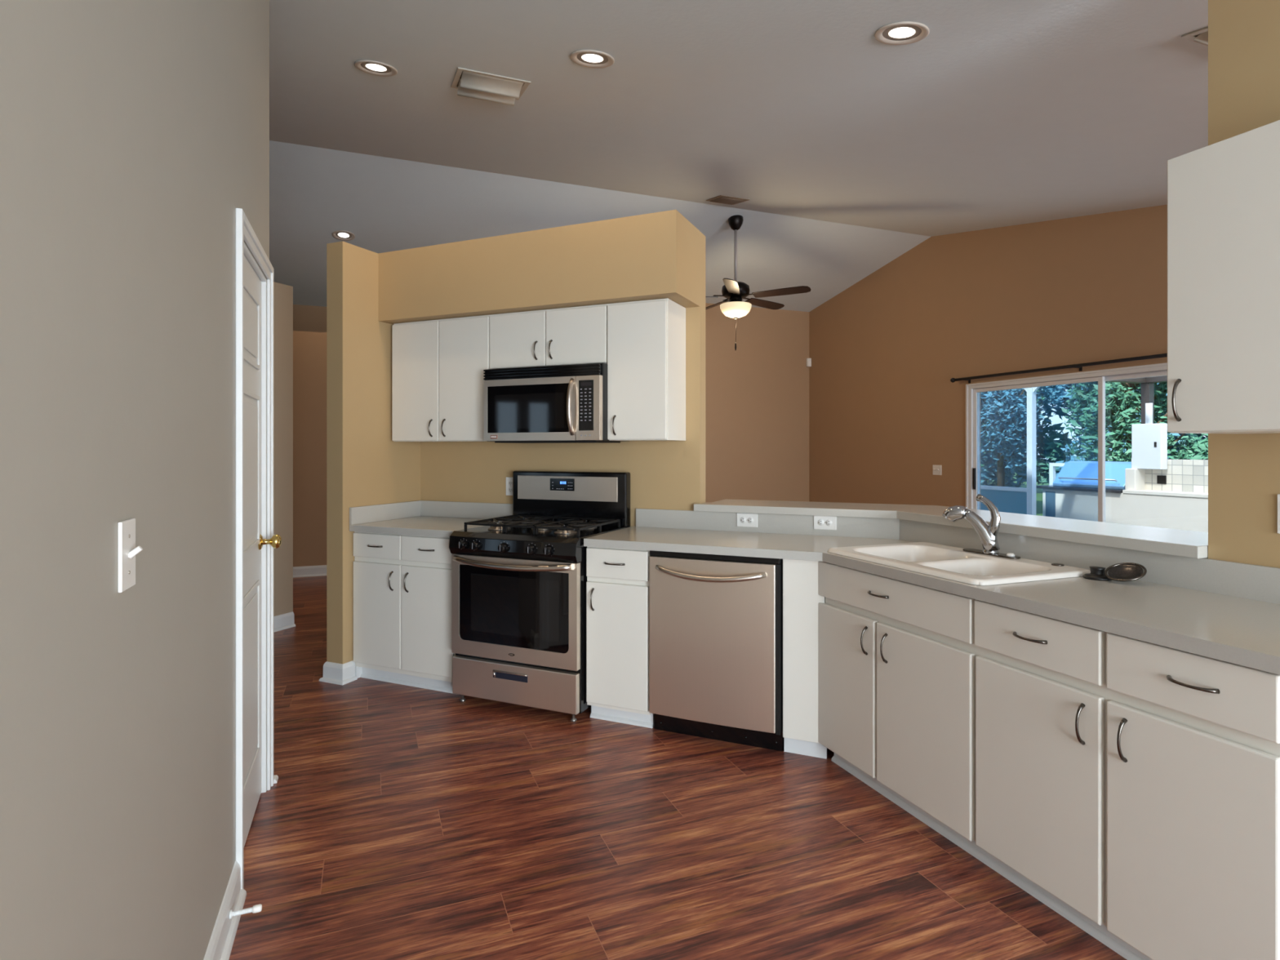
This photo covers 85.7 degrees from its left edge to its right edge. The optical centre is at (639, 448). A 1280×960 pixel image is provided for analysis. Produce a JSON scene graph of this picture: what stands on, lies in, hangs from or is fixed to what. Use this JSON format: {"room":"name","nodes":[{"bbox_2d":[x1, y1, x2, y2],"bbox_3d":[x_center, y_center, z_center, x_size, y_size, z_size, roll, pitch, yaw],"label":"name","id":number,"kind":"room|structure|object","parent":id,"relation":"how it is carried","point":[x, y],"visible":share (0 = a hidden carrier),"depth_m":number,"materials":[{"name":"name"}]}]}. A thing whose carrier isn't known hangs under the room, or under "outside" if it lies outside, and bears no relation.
{"room":"kitchen","nodes":[
{"label":"kitchen","id":0,"kind":"room"},
{"bbox_2d":[0,0,269,959],"bbox_3d":[-0.344,-0.275,-0.313,0.120,3.270,6.670,0,0,-21],"label":"wall","id":1,"kind":"structure","parent":0,"point":[134,134],"depth_m":1.10,"materials":[{"name":"beige paint"}]},
{"bbox_2d":[117,518,142,592],"bbox_3d":[-0.841,0.175,1.147,0.025,0.114,0.072,0,0,-21],"label":"light switch","id":2,"kind":"object","parent":1,"relation":"attached to","point":[127,551],"visible":1,"depth_m":1.13,"materials":[{"name":"white plastic"}]},
{"bbox_2d":[203,860,246,959],"bbox_3d":[-0.133,1.305,-0.644,0.030,0.110,5.900,0,0,-21],"label":"baseboard","id":3,"kind":"structure","parent":1,"relation":"attached to","point":[220,944],"depth_m":1.90,"materials":[{"name":"white wood"}]},
{"bbox_2d":[229,903,262,919],"bbox_3d":[-1.112,1.305,1.948,0.079,0.024,0.024,0,0,-21],"label":"door stop","id":4,"kind":"object","parent":1,"relation":"attached to","point":[257,908],"visible":1,"depth_m":1.95,"materials":[{"name":"white plastic"}]},
{"bbox_2d":[235,208,281,888],"bbox_3d":[-1.393,0.314,2.434,0.181,2.092,0.754,0,0,-21],"label":"door","id":5,"kind":"structure","parent":1,"relation":"in","point":[251,541],"depth_m":2.50,"materials":[{"name":"white paint"}]},
{"bbox_2d":[274,774,278,783],"bbox_3d":[-1.555,1.305,2.801,0.150,0.110,0.048,0,0,-21],"label":"baseboard","id":6,"kind":"structure","parent":1,"relation":"attached to","point":[276,777],"depth_m":2.82,"materials":[{"name":"white wood"}]},
{"bbox_2d":[274,281,293,616],"bbox_3d":[-4.115,0.058,5.276,2.645,2.605,1.195,0,0,24],"label":"wall","id":7,"kind":"structure","parent":0,"point":[283,294],"depth_m":5.23,"materials":[{"name":"beige paint"}]},
{"bbox_2d":[274,611,295,631],"bbox_3d":[-2.889,1.305,4.743,0.030,0.110,1.195,0,0,24],"label":"baseboard","id":8,"kind":"structure","parent":7,"relation":"attached to","point":[284,621],"depth_m":5.21,"materials":[{"name":"white wood"}]},
{"bbox_2d":[293,330,326,566],"bbox_3d":[-4.533,0.055,7.823,5.300,2.610,1.600,0,0,-21],"label":"wall","id":9,"kind":"structure","parent":0,"point":[309,348],"depth_m":7.36,"materials":[{"name":"paint"}]},
{"bbox_2d":[293,564,326,577],"bbox_3d":[-4.234,1.305,7.065,5.300,0.110,0.030,0,0,-21],"label":"baseboard","id":10,"kind":"structure","parent":9,"relation":"attached to","point":[308,571],"depth_m":7.35,"materials":[{"name":"white wood"}]},
{"bbox_2d":[293,304,326,332],"bbox_3d":[-4.609,-0.325,8.180,5.420,3.371,1.120,0,0,-21],"label":"wall niche","id":11,"kind":"object","parent":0,"point":[305,317],"depth_m":8.81,"materials":[{"name":"paint"}]},
{"bbox_2d":[326,240,420,663],"bbox_3d":[-1.653,0.077,4.331,0.125,2.565,0.655,0,0,23],"label":"wall","id":12,"kind":"structure","parent":0,"point":[365,467],"depth_m":4.07,"materials":[{"name":"beige paint"}]},
{"bbox_2d":[319,660,357,685],"bbox_3d":[-1.659,1.305,4.317,0.185,0.110,0.685,0,0,24],"label":"baseboard","id":13,"kind":"structure","parent":12,"relation":"attached to","point":[342,674],"depth_m":4.02,"materials":[{"name":"white wood"}]},
{"bbox_2d":[377,209,700,324],"bbox_3d":[-0.641,-0.997,4.042,1.960,0.418,0.378,0,0,24],"label":"soffit","id":14,"kind":"structure","parent":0,"point":[655,255],"depth_m":3.78,"materials":[{"name":"beige paint"}]},
{"bbox_2d":[420,231,705,526],"bbox_3d":[-0.604,0.077,4.286,2.085,2.565,0.100,0,0,24],"label":"wall","id":15,"kind":"structure","parent":0,"point":[664,474],"depth_m":4.01,"materials":[{"name":"beige paint"}]},
{"bbox_2d":[391,315,490,441],"bbox_3d":[-1.166,-0.415,4.296,0.735,0.741,0.326,0,0,24],"label":"upper cabinet","id":16,"kind":"object","parent":15,"relation":"attached to","point":[438,366],"visible":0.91,"depth_m":4.18,"materials":[{"name":"white laminate"}]},
{"bbox_2d":[506,476,512,495],"bbox_3d":[-0.808,0.235,4.316,0.072,0.114,0.009,0,0,24],"label":"wall outlet","id":17,"kind":"object","parent":15,"relation":"attached to","point":[508,480],"visible":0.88,"depth_m":4.32,"materials":[{"name":"white plastic"}]},
{"bbox_2d":[489,303,608,368],"bbox_3d":[-0.478,-0.624,3.997,0.765,0.324,0.326,0,0,24],"label":"upper cabinet","id":18,"kind":"object","parent":15,"relation":"attached to","point":[571,335],"visible":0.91,"depth_m":3.87,"materials":[{"name":"white laminate"}]},
{"bbox_2d":[483,363,630,443],"bbox_3d":[-0.487,-0.246,3.943,0.752,0.424,0.431,0,0,24],"label":"microwave","id":19,"kind":"object","parent":18,"relation":"attached to","point":[561,403],"visible":0.98,"depth_m":3.78,"materials":[{"name":"silver metal"}]},
{"bbox_2d":[607,297,685,440],"bbox_3d":[0.032,-0.415,3.775,0.348,0.741,0.326,0,0,24],"label":"upper cabinet","id":20,"kind":"object","parent":15,"relation":"attached to","point":[646,339],"visible":1,"depth_m":3.66,"materials":[{"name":"white laminate"}]},
{"bbox_2d":[228,575,1126,959],"bbox_3d":[-0.149,1.400,3.381,10.200,0.080,13.400,0,0,-21],"label":"floor","id":21,"kind":"structure","parent":0,"point":[398,821],"depth_m":2.35,"materials":[{"name":"brown wood"}]},
{"bbox_2d":[353,531,458,694],"bbox_3d":[-1.250,0.922,4.173,0.735,0.876,0.615,0,0,24],"label":"base cabinet","id":22,"kind":"object","parent":21,"relation":"on","point":[402,584],"visible":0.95,"depth_m":3.92,"materials":[{"name":"white laminate"}]},
{"bbox_2d":[349,500,512,537],"bbox_3d":[-1.233,0.414,4.173,0.766,0.140,0.610,0,0,23],"label":"countertop","id":23,"kind":"structure","parent":22,"relation":"on","point":[418,517],"depth_m":4.29,"materials":[{"name":"grey laminate"}]},
{"bbox_2d":[448,470,630,722],"bbox_3d":[-0.545,0.748,3.802,0.768,1.225,0.710,0,0,23],"label":"stove","id":24,"kind":"object","parent":21,"relation":"on","point":[519,582],"visible":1,"depth_m":3.57,"materials":[{"name":"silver metal"}]},
{"bbox_2d":[458,523,626,542],"bbox_3d":[-0.535,0.456,3.826,0.768,0.028,0.530,0,0,23],"label":"cooktop","id":25,"kind":"object","parent":24,"relation":"in","point":[593,531],"depth_m":3.68,"materials":[{"name":"black metal"}]},
{"bbox_2d":[586,546,653,728],"bbox_3d":[-0.006,0.922,3.632,0.340,0.876,0.615,0,0,24],"label":"base cabinet","id":26,"kind":"object","parent":21,"relation":"on","point":[618,582],"visible":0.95,"depth_m":3.38,"materials":[{"name":"white laminate"}]},
{"bbox_2d":[649,550,783,751],"bbox_3d":[0.431,0.923,3.405,0.628,0.874,0.651,0,0,24],"label":"dishwasher","id":27,"kind":"object","parent":21,"relation":"on","point":[716,621],"visible":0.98,"depth_m":3.16,"materials":[{"name":"silver metal"}]},
{"bbox_2d":[779,559,782,732],"bbox_3d":[0.452,0.878,3.453,0.624,0.783,0.546,0,0,23],"label":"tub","id":28,"kind":"object","parent":27,"relation":"in","point":[780,560],"depth_m":3.09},
{"bbox_2d":[782,559,826,759],"bbox_3d":[0.780,0.922,3.172,0.186,0.876,0.300,0,0,24],"label":"filler panel","id":29,"kind":"object","parent":21,"relation":"on","point":[801,597],"visible":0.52,"depth_m":3.04,"materials":[{"name":"white laminate"}]},
{"bbox_2d":[817,561,987,863],"bbox_3d":[1.184,0.922,2.781,0.650,0.876,0.928,0,0,-21],"label":"base cabinet","id":30,"kind":"object","parent":21,"relation":"on","point":[896,659],"visible":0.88,"depth_m":2.53,"materials":[{"name":"white laminate"}]},
{"bbox_2d":[583,508,1279,675],"bbox_3d":[0.994,0.414,2.829,1.196,0.140,3.094,0,0,-40],"label":"countertop","id":31,"kind":"structure","parent":30,"relation":"on","point":[1224,611],"depth_m":2.25,"materials":[{"name":"white stone"}]},
{"bbox_2d":[737,513,757,527],"bbox_3d":[0.573,0.383,3.694,0.114,0.072,0.009,0,0,24],"label":"wall outlet","id":32,"kind":"object","parent":31,"relation":"attached to","point":[749,520],"visible":1,"depth_m":3.69,"materials":[{"name":"white plastic"}]},
{"bbox_2d":[740,516,746,523],"bbox_3d":[0.554,0.383,3.699,0.033,0.033,0.003,0,0,24],"label":"socket","id":33,"kind":"object","parent":32,"relation":"attached to","point":[743,519],"depth_m":3.70,"materials":[{"name":"white plastic"}]},
{"bbox_2d":[747,517,753,523],"bbox_3d":[0.591,0.383,3.683,0.033,0.033,0.003,0,0,24],"label":"socket","id":34,"kind":"object","parent":32,"relation":"attached to","point":[750,520],"depth_m":3.68,"materials":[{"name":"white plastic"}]},
{"bbox_2d":[813,515,836,529],"bbox_3d":[0.947,0.378,3.531,0.114,0.072,0.009,0,0,24],"label":"wall outlet","id":35,"kind":"object","parent":31,"relation":"attached to","point":[821,522],"visible":1,"depth_m":3.53,"materials":[{"name":"white plastic"}]},
{"bbox_2d":[817,519,824,525],"bbox_3d":[0.927,0.378,3.537,0.033,0.033,0.003,0,0,24],"label":"socket","id":36,"kind":"object","parent":35,"relation":"attached to","point":[820,522],"depth_m":3.54,"materials":[{"name":"white plastic"}]},
{"bbox_2d":[825,519,831,525],"bbox_3d":[0.964,0.378,3.521,0.033,0.033,0.003,0,0,24],"label":"socket","id":37,"kind":"object","parent":35,"relation":"attached to","point":[828,522],"depth_m":3.52,"materials":[{"name":"white plastic"}]},
{"bbox_2d":[827,542,1090,585],"bbox_3d":[1.211,0.516,2.720,0.563,0.184,0.825,0,0,-21],"label":"sink","id":38,"kind":"object","parent":31,"relation":"in","point":[950,562],"visible":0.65,"depth_m":2.68,"materials":[{"name":"white ceramic"}]},
{"bbox_2d":[942,493,1020,559],"bbox_3d":[1.383,0.307,2.804,0.138,0.243,0.295,0,0,-21],"label":"faucet","id":39,"kind":"object","parent":31,"relation":"on","point":[987,534],"visible":1,"depth_m":2.80,"materials":[{"name":"silver metal"}]},
{"bbox_2d":[1082,566,1111,581],"bbox_3d":[1.572,0.426,2.371,0.086,0.039,0.086,0,0,-21],"label":"drain stopper","id":40,"kind":"object","parent":31,"relation":"on","point":[1097,573],"visible":0.89,"depth_m":2.35,"materials":[{"name":"metal"}]},
{"bbox_2d":[1104,562,1146,582],"bbox_3d":[1.616,0.412,2.297,0.108,0.056,0.118,0,0,-21],"label":"strainer","id":41,"kind":"object","parent":31,"relation":"on","point":[1123,571],"visible":1,"depth_m":2.31,"materials":[{"name":"silver metal"}]},
{"bbox_2d":[1107,564,1143,579],"bbox_3d":[1.616,0.411,2.297,0.092,0.042,0.100,0,0,-21],"label":"basket","id":42,"kind":"object","parent":41,"relation":"on","point":[1116,571],"depth_m":2.31,"materials":[{"name":"metal"}]},
{"bbox_2d":[974,600,1119,951],"bbox_3d":[1.433,0.922,2.151,0.650,0.876,0.428,0,0,-21],"label":"base cabinet","id":43,"kind":"object","parent":21,"relation":"on","point":[1042,692],"visible":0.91,"depth_m":2.00,"materials":[{"name":"white laminate"}]},
{"bbox_2d":[1106,632,1279,959],"bbox_3d":[1.592,0.922,1.746,0.650,0.876,0.442,0,0,-21],"label":"base cabinet","id":44,"kind":"object","parent":21,"relation":"on","point":[1193,740],"visible":0.98,"depth_m":1.64,"materials":[{"name":"white laminate"}]},
{"bbox_2d":[269,0,1208,311],"bbox_3d":[-0.140,-1.960,3.384,10.220,1.260,13.400,0,0,-21],"label":"ceiling","id":45,"kind":"structure","parent":0,"point":[850,150],"depth_m":4.24,"materials":[{"name":"paint"}]},
{"bbox_2d":[332,230,355,240],"bbox_3d":[-3.048,-2.201,7.096,0.217,0.062,0.214,0,0,1],"label":"recessed light","id":46,"kind":"object","parent":45,"relation":"in","point":[344,235],"visible":1,"depth_m":7.09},
{"bbox_2d":[354,59,397,76],"bbox_3d":[-1.426,-2.064,3.730,0.217,0.062,0.216,0,0,14],"label":"recessed light","id":47,"kind":"object","parent":45,"relation":"in","point":[371,67],"visible":0.97,"depth_m":3.72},
{"bbox_2d":[450,66,530,106],"bbox_3d":[-0.841,-2.032,3.867,0.390,0.085,0.335,0,0,-21],"label":"ceiling vent","id":48,"kind":"object","parent":45,"relation":"in","point":[469,83],"visible":1,"depth_m":3.84,"materials":[{"name":"white metal"}]},
{"bbox_2d":[570,49,614,67],"bbox_3d":[-0.235,-1.928,3.401,0.217,0.062,0.216,0,0,14],"label":"recessed light","id":49,"kind":"object","parent":45,"relation":"in","point":[586,58],"visible":0.95,"depth_m":3.40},
{"bbox_2d":[706,195,750,204],"bbox_3d":[0.847,-2.406,6.676,0.310,0.063,0.315,0,0,-21],"label":"ceiling vent","id":50,"kind":"object","parent":45,"relation":"in","point":[723,199],"visible":1,"depth_m":6.64,"materials":[{"name":"metal"}]},
{"bbox_2d":[705,214,811,350],"bbox_3d":[0.982,-1.750,7.354,1.533,1.420,1.484,0,0,-21],"label":"ceiling fan","id":51,"kind":"object","parent":45,"relation":"hanging from","point":[734,291],"visible":0.93,"depth_m":7.22,"materials":[{"name":"brown metal"}]},
{"bbox_2d":[874,21,929,44],"bbox_3d":[1.101,-1.754,2.902,0.217,0.062,0.216,0,0,14],"label":"recessed light","id":52,"kind":"object","parent":45,"relation":"in","point":[902,33],"visible":0.95,"depth_m":2.90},
{"bbox_2d":[1181,26,1208,46],"bbox_3d":[2.422,-1.620,2.691,0.420,0.068,0.325,0,0,-21],"label":"ceiling vent","id":53,"kind":"object","parent":45,"relation":"in","point":[1201,36],"visible":0.23,"depth_m":2.75,"materials":[{"name":"white metal"}]},
{"bbox_2d":[705,302,808,502],"bbox_3d":[0.345,-0.336,9.465,4.980,3.393,0.120,0,0,-21],"label":"wall","id":54,"kind":"structure","parent":0,"point":[757,393],"depth_m":9.93,"materials":[{"name":"paint"}]},
{"bbox_2d":[808,204,1167,509],"bbox_3d":[4.799,-0.555,4.706,0.180,3.830,12.240,0,0,-21],"label":"wall","id":55,"kind":"structure","parent":0,"point":[886,409],"depth_m":7.76,"materials":[{"name":"paint"}]},
{"bbox_2d":[806,358,811,366],"bbox_3d":[2.500,-1.278,10.215,0.057,0.125,0.055,0,0,-21],"label":"sensor","id":56,"kind":"object","parent":55,"relation":"attached to","point":[808,360],"visible":1,"depth_m":10.20,"materials":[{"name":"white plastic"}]},
{"bbox_2d":[933,465,941,475],"bbox_3d":[3.413,0.245,7.944,0.025,0.115,0.130,0,0,-21],"label":"light switch","id":57,"kind":"object","parent":55,"relation":"attached to","point":[936,468],"visible":1,"depth_m":7.94,"materials":[{"name":"white plastic"}]},
{"bbox_2d":[950,353,1167,383],"bbox_3d":[4.050,-0.749,6.209,0.110,0.071,3.125,0,0,-21],"label":"curtain rod","id":58,"kind":"object","parent":55,"relation":"attached to","point":[1080,366],"visible":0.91,"depth_m":6.37,"materials":[{"name":"brown metal"}]},
{"bbox_2d":[965,362,1167,522],"bbox_3d":[4.141,0.328,6.279,0.132,2.065,2.800,0,0,-21],"label":"window","id":59,"kind":"structure","parent":55,"relation":"in","point":[972,390],"depth_m":6.64,"materials":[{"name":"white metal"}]},
{"bbox_2d":[1208,0,1279,568],"bbox_3d":[2.732,-0.109,-0.074,0.130,2.939,4.860,0,0,-21],"label":"wall","id":60,"kind":"structure","parent":0,"point":[1244,35],"depth_m":2.08,"materials":[{"name":"beige paint"}]},
{"bbox_2d":[1167,120,1279,434],"bbox_3d":[1.757,-0.438,1.746,0.348,0.785,0.620,0,0,-21],"label":"upper cabinet","id":61,"kind":"object","parent":60,"relation":"attached to","point":[1224,196],"visible":1,"depth_m":1.84,"materials":[{"name":"white laminate"}]},
{"bbox_2d":[1277,493,1279,533],"bbox_3d":[1.855,0.188,1.962,0.009,0.114,0.072,0,0,-21],"label":"wall outlet","id":62,"kind":"object","parent":60,"relation":"attached to","point":[1278,495],"visible":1,"depth_m":1.99,"materials":[{"name":"white plastic"}]},
{"label":"outside","id":63,"kind":"structure","parent":0,"visible":0},
{"bbox_2d":[980,470,1048,515],"bbox_3d":[28.993,1.500,22.168,49.800,0.120,80.000,0,0,-21],"label":"lawn","id":64,"kind":"structure","parent":63,"point":[1038,491],"depth_m":21.82,"materials":[{"name":"green plant"}]},
{"bbox_2d":[980,384,1067,488],"bbox_3d":[8.280,-0.856,15.875,2.569,4.595,2.473,0,0,-25],"label":"tree","id":65,"kind":"object","parent":64,"relation":"on","point":[1008,406],"visible":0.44,"depth_m":15.42,"materials":[{"name":"green plant"}]},
{"bbox_2d":[980,382,1208,485],"bbox_3d":[13.781,-2.181,19.692,3.470,6.895,24.802,0,0,-21],"label":"tree","id":66,"kind":"object","parent":64,"relation":"on","point":[1057,451],"visible":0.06,"depth_m":21.64,"materials":[{"name":"green plant"}]},
{"bbox_2d":[1061,381,1208,462],"bbox_3d":[9.459,-1.162,13.183,2.186,5.207,2.621,0,0,-21],"label":"tree","id":67,"kind":"object","parent":64,"relation":"on","point":[1122,393],"visible":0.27,"depth_m":13.09,"materials":[{"name":"green plant"}]},
{"bbox_3d":[5.998,-0.987,6.082,3.060,0.025,4.920,0,0,-21],"label":"roof","id":68,"kind":"structure","parent":0,"visible":0},
{"bbox_2d":[1105,375,1167,383],"bbox_3d":[5.824,-0.905,6.551,3.040,0.130,3.920,0,0,-21],"label":"roof beam","id":69,"kind":"structure","parent":68,"relation":"attached to","point":[1164,378],"depth_m":8.67,"materials":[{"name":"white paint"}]},
{"bbox_3d":[0.855,0.852,3.671,0.859,1.016,0.809,0,0,-21],"label":"wall","id":70,"kind":"structure","parent":0,"visible":0},
{"bbox_2d":[693,498,1208,558],"bbox_3d":[1.364,0.324,3.269,0.915,0.039,2.471,0,0,-41],"label":"bar","id":71,"kind":"object","parent":70,"relation":"on","point":[1181,543],"visible":0.94,"depth_m":2.86,"materials":[{"name":"grey laminate"}]},
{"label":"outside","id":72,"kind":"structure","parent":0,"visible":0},
{"bbox_3d":[6.017,1.440,7.207,3.920,0.080,17.000,0,0,-21],"label":"trim","id":73,"kind":"structure","parent":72,"visible":0},
{"bbox_2d":[980,485,1026,514],"bbox_3d":[4.243,0.280,11.712,0.040,2.240,5.315,0,0,-21],"label":"panel","id":74,"kind":"object","parent":73,"relation":"on","point":[1006,500],"visible":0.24,"depth_m":9.56,"materials":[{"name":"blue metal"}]},
{"bbox_2d":[1023,386,1039,515],"bbox_3d":[5.220,0.219,9.178,0.080,2.361,0.255,0,0,-21],"label":"post","id":75,"kind":"object","parent":73,"relation":"on","point":[1031,392],"visible":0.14,"depth_m":9.16,"materials":[{"name":"white metal"}]},
{"bbox_2d":[1048,462,1065,484],"bbox_3d":[6.886,0.805,8.248,0.060,1.190,4.300,0,0,-21],"label":"rail","id":76,"kind":"object","parent":73,"relation":"on","point":[1051,465],"visible":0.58,"depth_m":10.20,"materials":[{"name":"white metal"}]},
{"bbox_2d":[1035,459,1208,532],"bbox_3d":[6.280,0.762,8.041,0.740,1.275,3.160,0,0,-21],"label":"countertop","id":77,"kind":"structure","parent":73,"relation":"on","point":[1176,496],"depth_m":8.07,"materials":[{"name":"white stucco"},{"name":"tile"},{"name":"pale stone"}]},
{"bbox_2d":[1053,461,1145,489],"bbox_3d":[5.948,0.332,8.829,0.539,0.335,1.070,0,0,-21],"label":"grill","id":78,"kind":"object","parent":77,"relation":"on","point":[1118,475],"visible":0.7,"depth_m":8.73,"materials":[{"name":"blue metal"}]},
{"bbox_2d":[1131,403,1167,469],"bbox_3d":[6.041,-0.150,8.189,0.126,0.780,0.330,0,0,-21],"label":"electrical panel","id":79,"kind":"object","parent":77,"relation":"attached to","point":[1148,439],"visible":1,"depth_m":8.14,"materials":[{"name":"white metal"}]},
{"bbox_2d":[1156,475,1166,484],"bbox_3d":[6.145,0.365,8.128,0.008,0.100,0.100,0,0,-21],"label":"outlet","id":80,"kind":"object","parent":77,"relation":"attached to","point":[1161,479],"depth_m":8.13,"materials":[{"name":"black plastic"}]},
{"bbox_2d":[1141,382,1154,423],"bbox_3d":[6.488,0.280,8.822,0.100,2.240,0.100,0,0,-21],"label":"patio post","id":81,"kind":"object","parent":73,"relation":"on","point":[1147,388],"visible":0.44,"depth_m":8.79,"materials":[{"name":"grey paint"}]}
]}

